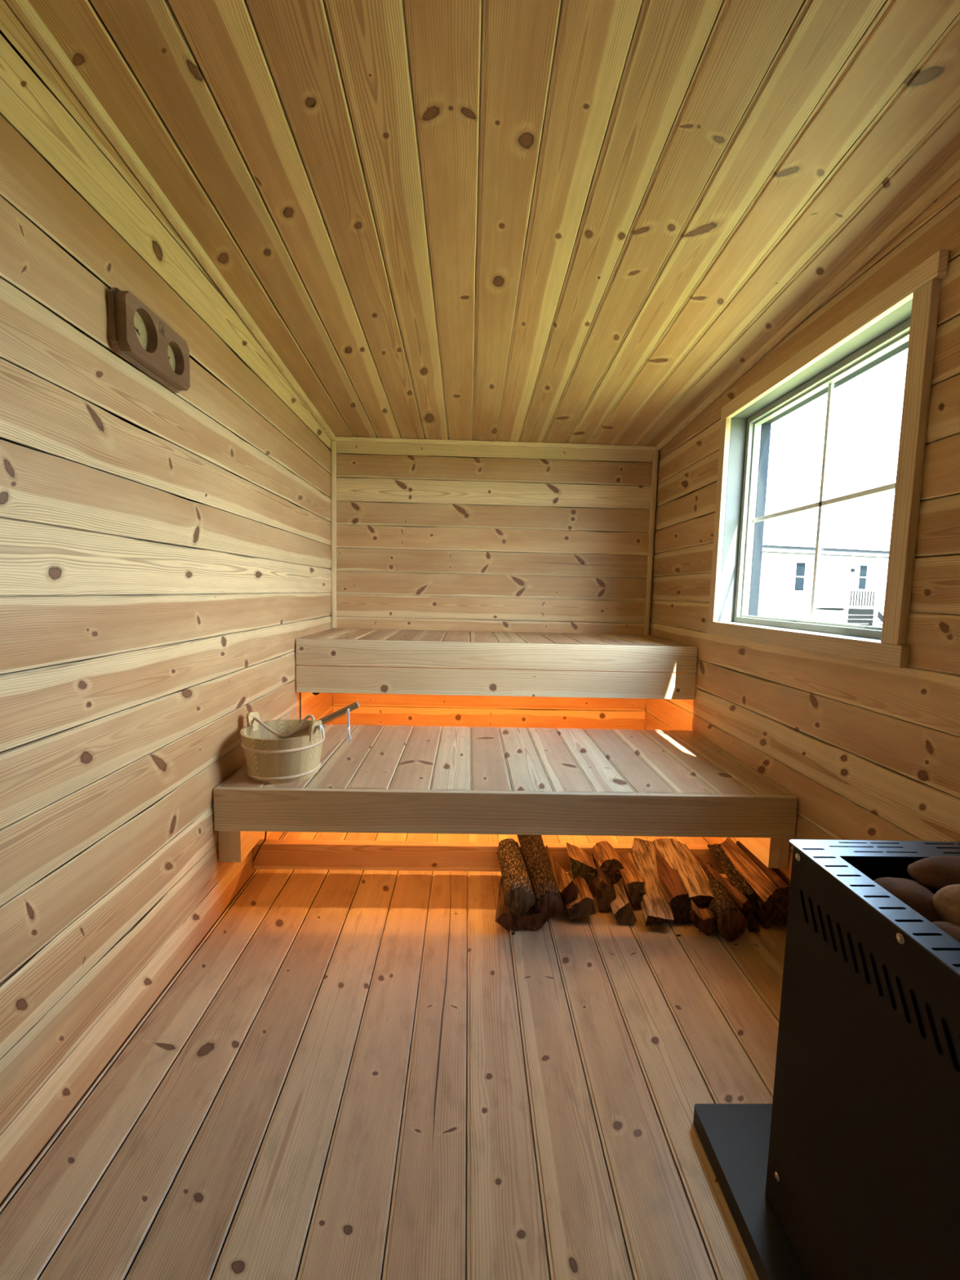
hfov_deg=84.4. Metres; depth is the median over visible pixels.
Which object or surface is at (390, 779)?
bench
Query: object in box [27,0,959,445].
ceiling
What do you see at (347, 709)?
ladle
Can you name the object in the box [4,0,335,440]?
trim
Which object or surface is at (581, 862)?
log
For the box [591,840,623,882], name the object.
log
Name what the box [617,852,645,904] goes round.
log
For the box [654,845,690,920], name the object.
log
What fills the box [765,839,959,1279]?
stove
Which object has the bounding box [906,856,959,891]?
stone
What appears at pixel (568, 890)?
log
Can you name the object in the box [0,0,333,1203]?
wall
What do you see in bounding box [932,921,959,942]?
stone
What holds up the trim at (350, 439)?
attached to the wall at (429, 537)
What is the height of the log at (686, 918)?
0.072 m
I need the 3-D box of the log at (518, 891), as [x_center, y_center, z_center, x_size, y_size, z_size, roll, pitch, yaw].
[0.121,0.816,1.855,0.096,0.092,0.342,1,5,-3]
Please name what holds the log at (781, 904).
on the log at (768, 917)
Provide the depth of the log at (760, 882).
1.82 m
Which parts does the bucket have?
rope handle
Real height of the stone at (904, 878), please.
0.052 m
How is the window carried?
in the wall at (866, 750)
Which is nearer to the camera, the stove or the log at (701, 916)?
the stove
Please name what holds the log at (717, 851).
on the log at (753, 926)
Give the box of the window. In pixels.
[707,249,949,667]
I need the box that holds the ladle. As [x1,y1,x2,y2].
[278,701,359,743]
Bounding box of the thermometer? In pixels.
[106,287,190,392]
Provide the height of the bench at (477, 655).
0.254 m
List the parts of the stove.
panel, plate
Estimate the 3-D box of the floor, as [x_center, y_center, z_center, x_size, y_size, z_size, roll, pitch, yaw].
[0.089,1.026,1.464,2.487,0.121,4.162,1,5,-1]
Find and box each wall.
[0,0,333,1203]
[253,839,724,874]
[332,436,659,730]
[644,177,959,926]
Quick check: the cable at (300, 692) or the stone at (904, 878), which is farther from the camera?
the cable at (300, 692)
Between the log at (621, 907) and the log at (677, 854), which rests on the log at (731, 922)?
the log at (677, 854)
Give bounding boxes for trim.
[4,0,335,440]
[331,440,336,628]
[335,436,656,451]
[643,450,657,635]
[656,159,959,451]
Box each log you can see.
[494,877,546,930]
[497,838,535,914]
[516,834,563,918]
[545,845,578,903]
[563,871,595,919]
[566,842,596,886]
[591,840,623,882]
[593,860,616,911]
[610,877,636,924]
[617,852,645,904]
[631,837,674,927]
[653,838,714,903]
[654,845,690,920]
[672,905,692,924]
[688,898,715,935]
[691,851,754,915]
[699,862,747,942]
[706,843,755,903]
[720,837,780,907]
[730,883,759,932]
[736,840,789,915]
[746,881,784,928]
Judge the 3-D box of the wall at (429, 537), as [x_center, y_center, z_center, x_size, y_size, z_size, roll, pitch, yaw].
[0.087,-0.298,3.180,2.107,2.400,0.101,1,5,-1]
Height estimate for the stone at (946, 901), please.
0.083 m
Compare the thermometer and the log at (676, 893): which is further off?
the log at (676, 893)
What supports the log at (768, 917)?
on the floor
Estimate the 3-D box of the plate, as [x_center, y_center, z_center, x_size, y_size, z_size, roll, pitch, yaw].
[0.746,1.026,0.765,0.588,0.040,0.701,1,5,-1]
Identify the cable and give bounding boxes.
[252,831,266,861]
[299,692,301,719]
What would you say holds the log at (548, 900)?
on the log at (532, 919)
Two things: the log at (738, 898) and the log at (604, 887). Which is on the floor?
the log at (604, 887)
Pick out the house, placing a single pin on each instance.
(851, 585)
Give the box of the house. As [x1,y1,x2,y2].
[757,544,888,626]
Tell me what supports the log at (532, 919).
on the floor
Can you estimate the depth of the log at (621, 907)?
1.76 m
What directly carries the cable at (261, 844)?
hanging from the bench at (390, 779)
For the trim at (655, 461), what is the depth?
3.10 m
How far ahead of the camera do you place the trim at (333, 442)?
3.06 m
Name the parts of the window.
casing, casing, sash frame, frame, casing, casing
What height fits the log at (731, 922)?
0.108 m
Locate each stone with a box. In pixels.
[873,876,942,922]
[903,878,930,891]
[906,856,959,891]
[932,884,959,924]
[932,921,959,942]
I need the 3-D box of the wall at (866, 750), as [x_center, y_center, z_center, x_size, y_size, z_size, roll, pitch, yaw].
[1.133,-0.107,1.381,0.148,2.400,3.762,1,5,-1]
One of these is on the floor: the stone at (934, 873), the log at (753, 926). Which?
the log at (753, 926)
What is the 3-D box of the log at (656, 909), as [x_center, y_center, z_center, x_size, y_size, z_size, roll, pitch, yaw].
[0.607,0.848,1.879,0.097,0.148,0.340,2,5,8]
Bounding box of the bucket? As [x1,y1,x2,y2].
[240,711,325,783]
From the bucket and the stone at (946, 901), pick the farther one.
the bucket
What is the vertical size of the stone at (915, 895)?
0.065 m
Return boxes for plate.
[693,1103,808,1279]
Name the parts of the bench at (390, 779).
seat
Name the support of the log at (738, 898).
on the log at (753, 926)
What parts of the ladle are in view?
cord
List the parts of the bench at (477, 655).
seat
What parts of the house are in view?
pane, door, post, pane, handrail, post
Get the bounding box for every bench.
[213,724,798,868]
[295,628,697,699]
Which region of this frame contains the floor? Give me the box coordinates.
[0,831,786,1279]
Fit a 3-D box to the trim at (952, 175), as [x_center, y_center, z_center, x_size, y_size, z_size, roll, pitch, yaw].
[1.068,-1.055,1.291,0.023,0.249,3.561,1,5,-1]
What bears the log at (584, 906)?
on the floor

